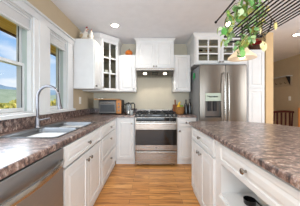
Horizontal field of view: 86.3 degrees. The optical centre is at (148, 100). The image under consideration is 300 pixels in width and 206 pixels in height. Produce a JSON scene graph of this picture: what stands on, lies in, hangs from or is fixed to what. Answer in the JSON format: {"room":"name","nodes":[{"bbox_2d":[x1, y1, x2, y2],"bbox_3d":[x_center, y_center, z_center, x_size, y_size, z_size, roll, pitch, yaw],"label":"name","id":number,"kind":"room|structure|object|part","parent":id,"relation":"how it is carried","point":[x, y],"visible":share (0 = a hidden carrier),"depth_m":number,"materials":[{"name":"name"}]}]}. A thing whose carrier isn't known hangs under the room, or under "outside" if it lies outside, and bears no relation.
{"room":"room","nodes":[
{"label":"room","id":0,"kind":"room"},
{"bbox_2d":[11,0,93,109],"bbox_3d":[-1.315,-0.040,1.400,0.160,2.440,8.400,0,0,0],"label":"wall","id":1,"kind":"structure","parent":0,"point":[48,8],"depth_m":2.42,"materials":[{"name":"beige paint"}]},
{"bbox_2d":[0,0,31,115],"bbox_3d":[-1.312,-0.375,1.245,0.155,1.010,0.890,0,0,0],"label":"window","id":2,"kind":"structure","parent":1,"relation":"in","point":[23,63],"depth_m":1.68,"materials":[{"name":"white paint"}]},
{"bbox_3d":[-1.352,-0.609,1.245,0.032,0.507,0.858,0,0,0],"label":"sash","id":3,"kind":"part","parent":2,"relation":"part of","materials":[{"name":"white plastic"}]},
{"bbox_3d":[-1.319,-0.138,1.245,0.032,0.495,0.858,0,0,0],"label":"sash","id":4,"kind":"part","parent":2,"relation":"part of","materials":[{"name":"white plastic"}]},
{"bbox_2d":[0,0,29,29],"bbox_3d":[-1.261,-0.795,1.245,0.042,0.130,0.850,0,0,0],"label":"window shade","id":5,"kind":"object","parent":2,"relation":"attached to","point":[7,11],"visible":1,"depth_m":1.48,"materials":[{"name":"white plastic"}]},
{"bbox_3d":[-1.260,-0.737,1.245,0.040,0.014,0.850,0,0,0],"label":"rail","id":6,"kind":"part","parent":5,"relation":"part of","materials":[{"name":"white plastic"}]},
{"bbox_2d":[0,16,55,54],"bbox_3d":[-1.775,-1.067,1.950,0.750,0.025,5.100,0,0,0],"label":"soffit","id":7,"kind":"structure","parent":1,"relation":"attached to","point":[5,24],"depth_m":2.31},
{"bbox_2d":[0,28,55,56],"bbox_3d":[-2.170,-1.125,1.950,0.040,0.190,5.100,0,0,0],"label":"fascia","id":8,"kind":"object","parent":7,"relation":"attached to","point":[1,29],"depth_m":2.48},
{"bbox_2d":[0,108,75,120],"bbox_3d":[-1.208,0.143,1.613,0.055,0.034,1.945,0,0,0],"label":"trim","id":9,"kind":"structure","parent":1,"relation":"attached to","point":[13,116],"depth_m":1.58,"materials":[{"name":"white paint"}]},
{"bbox_2d":[9,0,75,45],"bbox_3d":[-1.210,-0.927,1.613,0.050,0.095,1.945,0,0,0],"label":"trim","id":10,"kind":"structure","parent":1,"relation":"attached to","point":[27,7],"depth_m":1.80,"materials":[{"name":"white paint"}]},
{"bbox_2d":[39,21,46,111],"bbox_3d":[-1.220,-0.375,1.830,0.030,1.010,0.130,0,0,0],"label":"trim","id":11,"kind":"structure","parent":1,"relation":"attached to","point":[42,27],"depth_m":1.81,"materials":[{"name":"white paint"}]},
{"bbox_2d":[0,108,94,133],"bbox_3d":[-1.222,0.217,1.633,0.020,0.111,3.867,0,0,0],"label":"backsplash","id":12,"kind":"structure","parent":1,"relation":"attached to","point":[9,125],"depth_m":1.69,"materials":[{"name":"stone"}]},
{"bbox_2d":[32,17,72,111],"bbox_3d":[-1.224,-0.375,1.617,0.022,1.010,1.895,0,0,0],"label":"trim","id":13,"kind":"structure","parent":1,"relation":"attached to","point":[35,23],"depth_m":1.91,"materials":[{"name":"white paint"}]},
{"bbox_2d":[50,30,66,110],"bbox_3d":[-1.312,-0.375,2.185,0.155,1.010,0.430,0,0,0],"label":"window","id":14,"kind":"structure","parent":1,"relation":"in","point":[61,56],"depth_m":2.38,"materials":[{"name":"white paint"}]},
{"bbox_3d":[-1.339,-0.376,2.185,0.032,0.972,0.398,0,0,0],"label":"fixed sash","id":15,"kind":"part","parent":14,"relation":"part of","materials":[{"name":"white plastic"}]},
{"bbox_2d":[50,32,65,50],"bbox_3d":[-1.261,-0.795,2.185,0.042,0.130,0.390,0,0,0],"label":"window shade","id":16,"kind":"object","parent":14,"relation":"attached to","point":[55,41],"visible":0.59,"depth_m":2.17,"materials":[{"name":"white plastic"}]},
{"bbox_3d":[-1.260,-0.737,2.185,0.040,0.014,0.390,0,0,0],"label":"rail","id":17,"kind":"part","parent":16,"relation":"part of","materials":[{"name":"white plastic"}]},
{"bbox_2d":[73,39,100,89],"bbox_3d":[-1.041,-0.600,2.777,0.378,0.810,0.355,0,0,0],"label":"upper cabinet","id":18,"kind":"object","parent":1,"relation":"attached to","point":[86,52],"visible":1,"depth_m":2.60,"materials":[{"name":"white paint"}]},
{"bbox_3d":[-0.895,-0.600,2.777,0.020,0.785,0.326,0,0,0],"label":"door","id":19,"kind":"part","parent":18,"relation":"part of","materials":[{"name":"white paint"}]},
{"bbox_3d":[-1.065,-1.015,2.755,0.300,0.018,0.300,0,0,0],"label":"mat","id":20,"kind":"object","parent":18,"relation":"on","visible":0},
{"bbox_2d":[80,27,87,37],"bbox_3d":[-1.110,-1.144,2.756,0.234,0.234,0.128,0,0,34],"label":"figurine","id":21,"kind":"object","parent":20,"relation":"on","point":[84,34],"visible":0.67,"depth_m":2.70,"materials":[{"name":"white ceramic"}]},
{"bbox_2d":[88,29,93,38],"bbox_3d":[-0.983,-1.111,2.696,0.092,0.168,0.168,0,0,-33],"label":"figurine","id":22,"kind":"object","parent":20,"relation":"on","point":[90,36],"visible":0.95,"depth_m":2.65,"materials":[{"name":"white ceramic"}]},
{"bbox_2d":[94,44,192,110],"bbox_3d":[0.463,-0.040,3.630,3.395,2.440,0.120,0,0,0],"label":"wall","id":23,"kind":"structure","parent":0,"point":[152,93],"depth_m":3.57,"materials":[{"name":"beige paint"}]},
{"bbox_2d":[82,33,121,92],"bbox_3d":[-0.913,-0.710,3.248,0.636,1.070,0.635,0,0,0],"label":"upper cabinet","id":24,"kind":"object","parent":23,"relation":"attached to","point":[110,46],"visible":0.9,"depth_m":3.19,"materials":[{"name":"white paint"}]},
{"bbox_3d":[-0.913,-1.205,3.248,0.636,0.080,0.635,0,0,0],"label":"crown moulding","id":25,"kind":"part","parent":24,"relation":"part of","materials":[{"name":"white paint"}]},
{"bbox_3d":[-0.758,-0.670,3.093,0.372,0.966,0.020,0,0,-45],"label":"glass door","id":26,"kind":"part","parent":24,"relation":"part of","materials":[{"name":"white paint"}]},
{"bbox_2d":[104,56,115,62],"bbox_3d":[-0.932,-0.846,3.267,0.570,0.012,0.569,0,0,0],"label":"shelf","id":27,"kind":"object","parent":24,"relation":"attached to","point":[106,60],"depth_m":3.36,"materials":[{"name":"white wood"}]},
{"bbox_2d":[104,73,115,77],"bbox_3d":[-0.932,-0.516,3.267,0.570,0.012,0.569,0,0,0],"label":"shelf","id":28,"kind":"object","parent":24,"relation":"attached to","point":[106,75],"depth_m":3.26,"materials":[{"name":"white wood"}]},
{"bbox_3d":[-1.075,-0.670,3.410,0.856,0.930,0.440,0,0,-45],"label":"panel","id":29,"kind":"part","parent":24,"relation":"part of","materials":[{"name":"glass"}]},
{"bbox_2d":[95,108,136,112],"bbox_3d":[-0.737,0.224,3.558,0.945,0.098,0.019,0,0,0],"label":"backsplash","id":30,"kind":"structure","parent":23,"relation":"attached to","point":[96,109],"depth_m":3.55,"materials":[{"name":"laminate"}]},
{"bbox_2d":[118,55,136,91],"bbox_3d":[-0.442,-0.552,3.379,0.356,0.745,0.373,0,0,0],"label":"upper cabinet","id":31,"kind":"object","parent":23,"relation":"attached to","point":[127,78],"visible":0.98,"depth_m":3.23,"materials":[{"name":"white paint"}]},
{"bbox_2d":[125,50,132,54],"bbox_3d":[-0.420,-1.006,3.340,0.144,0.160,0.144,0,0,22],"label":"pumpkin","id":32,"kind":"object","parent":31,"relation":"on","point":[128,52],"visible":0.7,"depth_m":3.29,"materials":[{"name":"orange plant"}]},
{"bbox_2d":[134,38,175,67],"bbox_3d":[0.120,-0.943,3.371,0.834,0.615,0.388,0,0,0],"label":"upper cabinet","id":33,"kind":"object","parent":23,"relation":"attached to","point":[150,52],"visible":0.95,"depth_m":3.21,"materials":[{"name":"white paint"}]},
{"bbox_3d":[-0.064,-0.920,3.220,0.362,0.535,0.020,0,0,0],"label":"door","id":34,"kind":"part","parent":33,"relation":"part of","materials":[{"name":"white paint"}]},
{"bbox_3d":[0.120,-1.228,3.380,0.834,0.045,0.370,0,0,0],"label":"crown moulding","id":35,"kind":"part","parent":33,"relation":"part of","materials":[{"name":"white paint"}]},
{"bbox_3d":[0.303,-0.920,3.220,0.362,0.535,0.020,0,0,0],"label":"door","id":36,"kind":"part","parent":33,"relation":"part of","materials":[{"name":"white paint"}]},
{"bbox_2d":[136,68,174,77],"bbox_3d":[0.120,-0.564,3.336,0.758,0.138,0.458,0,0,0],"label":"range hood","id":37,"kind":"object","parent":23,"relation":"attached to","point":[140,72],"visible":1,"depth_m":3.17,"materials":[{"name":"silver metal"}]},
{"bbox_2d":[172,55,190,91],"bbox_3d":[0.673,-0.552,3.379,0.338,0.745,0.373,0,0,0],"label":"upper cabinet","id":38,"kind":"object","parent":23,"relation":"attached to","point":[181,79],"visible":0.99,"depth_m":3.23,"materials":[{"name":"white paint"}]},
{"bbox_2d":[186,33,248,69],"bbox_3d":[1.340,-0.965,3.251,1.040,0.580,0.628,0,0,0],"label":"upper cabinet","id":39,"kind":"object","parent":23,"relation":"attached to","point":[204,41],"visible":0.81,"depth_m":2.99,"materials":[{"name":"white paint"}]},
{"bbox_3d":[1.103,-0.938,2.980,0.460,0.490,0.020,0,0,0],"label":"glass door","id":40,"kind":"part","parent":39,"relation":"part of","materials":[{"name":"white paint"}]},
{"bbox_2d":[199,51,234,55],"bbox_3d":[1.336,-0.926,3.187,0.926,0.012,0.293,0,0,0],"label":"shelf","id":41,"kind":"object","parent":39,"relation":"attached to","point":[199,51],"depth_m":3.07,"materials":[{"name":"white wood"}]},
{"bbox_3d":[1.336,-0.940,3.337,0.927,0.488,0.005,0,0,0],"label":"panel","id":42,"kind":"part","parent":39,"relation":"part of","materials":[{"name":"glass"}]},
{"bbox_3d":[1.340,-1.225,3.263,1.040,0.060,0.605,0,0,0],"label":"crown moulding","id":43,"kind":"part","parent":39,"relation":"part of","materials":[{"name":"white paint"}]},
{"bbox_3d":[1.570,-0.938,2.980,0.465,0.490,0.020,0,0,0],"label":"glass door","id":44,"kind":"part","parent":39,"relation":"part of","materials":[{"name":"white paint"}]},
{"bbox_2d":[93,161,199,205],"bbox_3d":[1.423,1.240,1.400,5.655,0.120,8.700,0,0,0],"label":"floor","id":45,"kind":"structure","parent":0,"point":[126,184],"depth_m":2.19,"materials":[{"name":"brown wood"}]},
{"bbox_2d":[0,148,64,205],"bbox_3d":[-0.848,0.750,0.797,0.648,0.860,0.596,0,0,0],"label":"dishwasher","id":46,"kind":"object","parent":45,"relation":"on","point":[40,182],"visible":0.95,"depth_m":0.82,"materials":[{"name":"grey metal"}]},
{"bbox_2d":[28,126,100,205],"bbox_3d":[-0.886,0.747,1.555,0.653,0.867,0.900,0,0,0],"label":"base cabinet","id":47,"kind":"object","parent":45,"relation":"on","point":[82,156],"visible":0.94,"depth_m":1.45,"materials":[{"name":"white paint"}]},
{"bbox_2d":[0,113,135,179],"bbox_3d":[-0.747,0.293,1.633,0.970,0.040,3.867,0,0,0],"label":"countertop","id":48,"kind":"structure","parent":47,"relation":"on","point":[15,153],"depth_m":1.02,"materials":[{"name":"stone"}]},
{"bbox_2d":[0,122,94,143],"bbox_3d":[-0.891,0.356,1.585,0.447,0.178,0.870,0,0,0],"label":"sink","id":49,"kind":"object","parent":48,"relation":"in","point":[55,127],"visible":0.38,"depth_m":1.56,"materials":[{"name":"silver metal"}]},
{"bbox_2d":[0,128,79,143],"bbox_3d":[-0.891,0.356,1.367,0.447,0.178,0.434,0,0,0],"label":"basin","id":50,"kind":"object","parent":49,"relation":"in","point":[22,134],"depth_m":1.45,"materials":[{"name":"silver metal"}]},
{"bbox_2d":[40,122,94,135],"bbox_3d":[-0.891,0.356,1.803,0.447,0.178,0.434,0,0,0],"label":"basin","id":51,"kind":"object","parent":49,"relation":"in","point":[57,125],"depth_m":1.86,"materials":[{"name":"silver metal"}]},
{"bbox_2d":[34,85,62,127],"bbox_3d":[-0.995,0.056,1.585,0.277,0.420,0.060,0,0,0],"label":"kitchen faucet","id":52,"kind":"object","parent":48,"relation":"on","point":[37,119],"visible":1,"depth_m":1.57,"materials":[{"name":"silver metal"}]},
{"bbox_3d":[-0.997,0.019,1.585,0.237,0.347,0.025,0,0,0],"label":"spout","id":53,"kind":"part","parent":52,"relation":"part of","materials":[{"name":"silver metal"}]},
{"bbox_2d":[99,100,123,113],"bbox_3d":[-0.760,0.131,3.264,0.450,0.285,0.393,0,0,0],"label":"toaster oven","id":54,"kind":"object","parent":48,"relation":"on","point":[105,106],"visible":0.91,"depth_m":3.10,"materials":[{"name":"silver metal"}]},
{"bbox_3d":[-0.807,0.131,3.109,0.335,0.225,0.022,0,0,0],"label":"glass door","id":55,"kind":"part","parent":54,"relation":"part of","materials":[{"name":"grey glass"}]},
{"bbox_3d":[-0.807,0.148,3.097,0.285,0.140,0.004,0,0,0],"label":"door pane","id":56,"kind":"part","parent":54,"relation":"part of","materials":[{"name":"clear glass"}]},
{"bbox_3d":[-0.587,0.126,3.110,0.097,0.255,0.020,0,0,0],"label":"control panel","id":57,"kind":"part","parent":54,"relation":"part of","materials":[{"name":"orange metal"}]},
{"bbox_2d":[124,102,134,114],"bbox_3d":[-0.387,0.152,3.121,0.186,0.242,0.156,0,0,35],"label":"electric kettle","id":58,"kind":"object","parent":48,"relation":"on","point":[128,106],"visible":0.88,"depth_m":3.08,"materials":[{"name":"silver metal"}]},
{"bbox_3d":[-0.400,0.136,3.130,0.134,0.125,0.134,0,0,0],"label":"glass","id":59,"kind":"part","parent":58,"relation":"part of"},
{"bbox_3d":[-0.602,0.785,1.340,0.020,0.585,0.425,0,0,0],"label":"door","id":60,"kind":"part","parent":47,"relation":"part of","materials":[{"name":"white paint"}]},
{"bbox_3d":[-0.602,0.403,1.555,0.020,0.150,0.855,0,0,0],"label":"drawer","id":61,"kind":"part","parent":47,"relation":"part of","materials":[{"name":"white paint"}]},
{"bbox_3d":[-0.602,0.785,1.770,0.020,0.585,0.425,0,0,0],"label":"door","id":62,"kind":"part","parent":47,"relation":"part of","materials":[{"name":"white paint"}]},
{"bbox_2d":[99,118,115,193],"bbox_3d":[-0.886,0.747,2.480,0.653,0.867,0.950,0,0,0],"label":"base cabinet","id":63,"kind":"object","parent":45,"relation":"on","point":[108,130],"visible":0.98,"depth_m":2.30,"materials":[{"name":"white paint"}]},
{"bbox_3d":[-0.602,0.935,2.445,0.020,0.285,0.835,0,0,0],"label":"drawer","id":64,"kind":"part","parent":63,"relation":"part of","materials":[{"name":"white paint"}]},
{"bbox_3d":[-0.602,0.635,2.445,0.020,0.285,0.835,0,0,0],"label":"drawer","id":65,"kind":"part","parent":63,"relation":"part of","materials":[{"name":"white paint"}]},
{"bbox_3d":[-0.602,0.403,2.445,0.020,0.150,0.835,0,0,0],"label":"drawer","id":66,"kind":"part","parent":63,"relation":"part of","materials":[{"name":"white paint"}]},
{"bbox_2d":[116,118,134,163],"bbox_3d":[-0.437,0.747,3.232,0.350,0.867,0.652,0,0,0],"label":"base cabinet","id":67,"kind":"object","parent":45,"relation":"on","point":[125,127],"visible":0.98,"depth_m":2.94,"materials":[{"name":"white paint"}]},
{"bbox_2d":[135,109,176,164],"bbox_3d":[0.128,0.688,3.179,0.757,0.985,0.741,0,0,0],"label":"gas range","id":68,"kind":"object","parent":45,"relation":"on","point":[155,129],"visible":1,"depth_m":2.85,"materials":[{"name":"grey metal"}]},
{"bbox_3d":[0.128,0.225,3.522,0.757,0.059,0.055,0,0,0],"label":"vent rail","id":69,"kind":"part","parent":68,"relation":"part of","materials":[{"name":"silver metal"}]},
{"bbox_3d":[0.128,1.026,2.881,0.757,0.237,0.043,0,0,0],"label":"storage drawer","id":70,"kind":"part","parent":68,"relation":"part of","materials":[{"name":"silver metal"}]},
{"bbox_3d":[0.128,0.597,2.879,0.757,0.597,0.048,0,0,0],"label":"oven door","id":71,"kind":"part","parent":68,"relation":"part of","materials":[{"name":"silver metal"}]},
{"bbox_3d":[0.128,0.342,2.853,0.717,0.067,0.005,0,0,0],"label":"vent glass","id":72,"kind":"part","parent":68,"relation":"part of","materials":[{"name":"black glass"}]},
{"bbox_3d":[0.128,0.267,2.874,0.757,0.050,0.049,0,0,0],"label":"control panel","id":73,"kind":"part","parent":68,"relation":"part of","materials":[{"name":"silver metal"}]},
{"bbox_3d":[0.128,0.930,2.852,0.697,0.024,0.018,0,0,0],"label":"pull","id":74,"kind":"part","parent":68,"relation":"part of","materials":[{"name":"silver metal"}]},
{"bbox_3d":[0.128,0.408,2.833,0.717,0.033,0.048,0,0,0],"label":"handle","id":75,"kind":"part","parent":68,"relation":"part of","materials":[{"name":"silver metal"}]},
{"bbox_2d":[177,118,195,163],"bbox_3d":[0.695,0.747,3.232,0.365,0.867,0.652,0,0,0],"label":"base cabinet","id":76,"kind":"object","parent":45,"relation":"on","point":[184,130],"visible":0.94,"depth_m":2.94,"materials":[{"name":"white paint"}]},
{"bbox_3d":[0.687,0.785,2.948,0.325,0.585,0.020,0,0,0],"label":"door","id":77,"kind":"part","parent":76,"relation":"part of","materials":[{"name":"white paint"}]},
{"bbox_3d":[0.687,0.403,2.948,0.325,0.150,0.020,0,0,0],"label":"drawer","id":78,"kind":"part","parent":76,"relation":"part of","materials":[{"name":"white paint"}]},
{"bbox_2d":[177,114,196,117],"bbox_3d":[0.693,0.293,3.248,0.370,0.040,0.637,0,0,0],"label":"countertop","id":79,"kind":"structure","parent":76,"relation":"on","point":[178,115],"depth_m":2.93,"materials":[{"name":"stone"}]},
{"bbox_2d":[175,106,183,113],"bbox_3d":[0.615,0.198,3.200,0.190,0.151,0.190,0,0,0],"label":"wicker basket","id":80,"kind":"object","parent":79,"relation":"on","point":[179,110],"visible":0.9,"depth_m":3.13,"materials":[{"name":"brown wicker"}]},
{"bbox_2d":[184,100,187,113],"bbox_3d":[0.745,0.127,3.220,0.068,0.292,0.068,0,0,0],"label":"bottle","id":81,"kind":"object","parent":79,"relation":"on","point":[185,104],"visible":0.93,"depth_m":3.20,"materials":[{"name":"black glass"}]},
{"bbox_2d":[188,99,190,113],"bbox_3d":[0.825,0.122,3.240,0.068,0.302,0.068,0,0,0],"label":"bottle","id":82,"kind":"object","parent":79,"relation":"on","point":[189,103],"visible":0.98,"depth_m":3.21,"materials":[{"name":"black glass"}]},
{"bbox_2d":[192,126,218,205],"bbox_3d":[0.839,0.747,1.685,0.653,0.867,0.800,0,0,0],"label":"base cabinet","id":83,"kind":"object","parent":45,"relation":"on","point":[205,149],"visible":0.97,"depth_m":1.55,"materials":[{"name":"white paint"}]},
{"bbox_3d":[0.555,0.792,1.880,0.020,0.590,0.345,0,0,0],"label":"door","id":84,"kind":"part","parent":83,"relation":"part of","materials":[{"name":"white paint"}]},
{"bbox_3d":[0.555,0.404,1.705,0.020,0.147,0.695,0,0,0],"label":"drawer","id":85,"kind":"part","parent":83,"relation":"part of","materials":[{"name":"white paint"}]},
{"bbox_3d":[0.555,0.792,1.530,0.020,0.590,0.345,0,0,0],"label":"door","id":86,"kind":"part","parent":83,"relation":"part of","materials":[{"name":"white paint"}]},
{"bbox_2d":[189,64,246,121],"bbox_3d":[1.295,0.274,3.117,0.816,1.812,0.806,0,0,0],"label":"refrigerator","id":87,"kind":"object","parent":45,"relation":"on","point":[228,82],"visible":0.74,"depth_m":2.78,"materials":[{"name":"silver metal"}]},
{"bbox_2d":[199,65,225,120],"bbox_3d":[1.107,0.253,2.775,0.439,1.735,0.122,0,0,0],"label":"freezer","id":88,"kind":"object","parent":87,"relation":"in","point":[212,78],"depth_m":2.78,"materials":[{"name":"silver metal"}]},
{"bbox_3d":[1.365,0.020,2.747,0.021,1.020,0.067,0,0,0],"label":"handle","id":89,"kind":"part","parent":87,"relation":"part of","materials":[{"name":"silver metal"}]},
{"bbox_3d":[1.518,0.253,2.803,0.369,1.735,0.066,0,0,0],"label":"door","id":90,"kind":"part","parent":87,"relation":"part of","materials":[{"name":"silver metal"}]},
{"bbox_2d":[247,50,264,122],"bbox_3d":[1.996,0.115,3.268,0.328,2.130,0.595,0,0,0],"label":"pantry cabinet","id":91,"kind":"object","parent":45,"relation":"on","point":[255,67],"visible":0.48,"depth_m":2.97,"materials":[{"name":"white paint"}]},
{"bbox_2d":[249,39,261,49],"bbox_3d":[2.045,-1.048,3.079,0.253,0.194,0.240,0,0,41],"label":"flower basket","id":92,"kind":"object","parent":91,"relation":"on","point":[256,46],"visible":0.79,"depth_m":3.03,"materials":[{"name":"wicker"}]},
{"bbox_3d":[1.996,0.430,2.980,0.299,1.295,0.020,0,0,0],"label":"door","id":93,"kind":"part","parent":91,"relation":"part of","materials":[{"name":"white paint"}]},
{"bbox_3d":[1.996,-0.585,2.980,0.299,0.705,0.020,0,0,0],"label":"door","id":94,"kind":"part","parent":91,"relation":"part of","materials":[{"name":"white paint"}]},
{"bbox_2d":[219,142,299,205],"bbox_3d":[0.839,0.747,0.808,0.653,0.867,0.950,0,0,0],"label":"base cabinet","id":95,"kind":"object","parent":45,"relation":"on","point":[239,177],"visible":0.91,"depth_m":0.91,"materials":[{"name":"white paint"}]},
{"bbox_3d":[0.555,0.915,1.046,0.020,0.350,0.415,0,0,0],"label":"door","id":96,"kind":"part","parent":95,"relation":"part of","materials":[{"name":"white paint"}]},
{"bbox_3d":[0.529,0.398,0.898,0.033,0.035,0.036,0,0,0],"label":"knob","id":97,"kind":"part","parent":95,"relation":"part of","materials":[{"name":"grey metal"}]},
{"bbox_2d":[243,196,261,205],"bbox_3d":[0.708,0.702,1.089,0.085,0.046,0.141,0,0,0],"label":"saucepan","id":98,"kind":"object","parent":95,"relation":"on","point":[248,200],"visible":1,"depth_m":1.11,"materials":[{"name":"metal"}]},
{"bbox_2d":[257,196,267,204],"bbox_3d":[0.815,0.696,1.130,0.104,0.057,0.104,0,0,0],"label":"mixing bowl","id":99,"kind":"object","parent":95,"relation":"on","point":[259,198],"visible":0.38,"depth_m":1.11,"materials":[{"name":"white ceramic"}]},
{"bbox_2d":[273,110,293,125],"bbox_3d":[3.550,0.720,4.457,0.540,0.920,0.506,0,0,0],"label":"dining chair","id":100,"kind":"object","parent":45,"relation":"on","point":[279,111],"visible":0.44,"depth_m":4.21,"materials":[{"name":"brown wood"}]},
{"bbox_3d":[3.550,0.297,4.218,0.540,0.075,0.025,0,0,0],"label":"rail","id":101,"kind":"part","parent":100,"relation":"part of","materials":[{"name":"brown wood"}]},
{"bbox_2d":[298,108,299,126],"bbox_3d":[3.600,0.670,3.470,0.400,1.020,0.400,0,0,0],"label":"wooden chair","id":102,"kind":"object","parent":45,"relation":"on","point":[298,108],"visible":0.37,"depth_m":3.63,"materials":[{"name":"brown wood"}]},
{"bbox_2d":[51,0,299,61],"bbox_3d":[1.423,-1.320,1.400,5.655,0.120,8.700,0,0,0],"label":"ceiling","id":103,"kind":"structure","parent":0,"point":[178,19],"depth_m":2.46,"materials":[{"name":"paint"}]},
{"bbox_2d":[110,23,119,27],"bbox_3d":[-0.570,-1.256,2.680,0.170,0.009,0.170,0,0,0],"label":"recessed light","id":104,"kind":"object","parent":103,"relation":"in","point":[114,25],"visible":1,"depth_m":2.68,"materials":[{"name":"white paint"}]},
{"bbox_2d":[214,0,299,42],"bbox_3d":[0.967,-0.921,0.894,0.561,0.673,1.589,0,0,0],"label":"pot rack","id":105,"kind":"object","parent":103,"relation":"hanging from","point":[233,1],"visible":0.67,"depth_m":1.28,"materials":[{"name":"black metal"}]},
{"bbox_3d":[0.700,-0.820,0.885,0.015,0.015,1.570,0,0,0],"label":"rail","id":106,"kind":"part","parent":105,"relation":"part of","materials":[{"name":"black metal"}]},
{"bbox_2d":[228,40,256,61],"bbox_3d":[0.940,-0.529,1.620,0.262,0.213,0.262,0,0,0],"label":"pendant lamp","id":107,"kind":"object","parent":105,"relation":"hanging from","point":[249,55],"visible":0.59,"depth_m":1.57,"materials":[{"name":"beige glass"}]},
{"bbox_3d":[0.950,-0.643,1.620,0.380,0.016,0.016,0,0,0],"label":"cross rail","id":108,"kind":"part","parent":105,"relation":"part of","materials":[{"name":"black metal"}]},
{"bbox_2d":[217,0,277,57],"bbox_3d":[0.866,-0.776,1.398,0.416,0.812,0.395,0,0,-11],"label":"trailing vine","id":109,"kind":"object","parent":105,"relation":"hanging from","point":[244,11],"visible":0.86,"depth_m":1.44,"materials":[{"name":"green plant"}]},
{"bbox_2d":[247,32,272,123],"bbox_3d":[2.232,-0.040,4.280,0.135,2.440,2.640,0,0,0],"label":"wall","id":110,"kind":"structure","parent":0,"point":[269,36],"depth_m":2.96,"materials":[{"name":"beige paint"}]},
{"bbox_2d":[273,54,299,126],"bbox_3d":[4.170,-0.040,1.400,0.140,2.440,8.400,0,0,0],"label":"wall","id":111,"kind":"structure","parent":0,"point":[291,65],"depth_m":4.70,"materials":[{"name":"beige paint"}]},
{"bbox_2d":[273,75,292,87],"bbox_3d":[4.019,-0.571,5.015,0.159,0.302,0.910,0,0,0],"label":"shelf","id":112,"kind":"object","parent":111,"relation":"attached to","point":[282,81],"visible":0.74,"depth_m":4.85,"materials":[{"name":"white paint"}]},
{"label":"outside","id":113,"kind":"structure","parent":0,"visible":0},
{"bbox_2d":[0,85,55,94],"bbox_3d":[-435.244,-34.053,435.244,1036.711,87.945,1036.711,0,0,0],"label":"hills","id":114,"kind":"structure","parent":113,"point":[52,92],"depth_m":574.70,"materials":[{"name":"blue"}]},
{"bbox_3d":[1.294,0.746,0.943,0.253,0.867,2.285,0,0,0],"label":"panel","id":115,"kind":"object","parent":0,"visible":0},
{"bbox_2d":[189,121,299,189],"bbox_3d":[1.059,0.293,0.902,1.082,0.040,2.405,0,0,0],"label":"countertop","id":116,"kind":"structure","parent":115,"relation":"on","point":[275,148],"depth_m":1.04,"materials":[{"name":"stone"}]},
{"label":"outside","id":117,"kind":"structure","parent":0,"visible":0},
{"bbox_3d":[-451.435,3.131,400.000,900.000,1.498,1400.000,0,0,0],"label":"meadow","id":118,"kind":"object","parent":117,"visible":0},
{"bbox_2d":[0,103,15,108],"bbox_3d":[-9.013,1.378,10.461,2.742,2.514,2.748,0,0,-34],"label":"shrub","id":119,"kind":"object","parent":118,"relation":"on","point":[14,104],"visible":0.05,"depth_m":10.34,"materials":[{"name":"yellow plant"}]},
{"bbox_2d":[50,100,55,105],"bbox_3d":[-8.971,1.269,15.166,2.987,2.732,2.980,0,0,-3],"label":"shrub","id":120,"kind":"object","parent":118,"relation":"on","point":[52,103],"visible":0.07,"depth_m":14.93,"materials":[{"name":"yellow plant"}]},
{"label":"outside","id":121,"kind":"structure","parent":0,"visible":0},
{"bbox_2d":[0,89,55,102],"bbox_3d":[-224.423,-8.823,224.423,534.554,36.531,534.554,0,0,0],"label":"hills","id":122,"kind":"structure","parent":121,"point":[6,95],"depth_m":273.90,"materials":[{"name":"green plant"}]}
]}

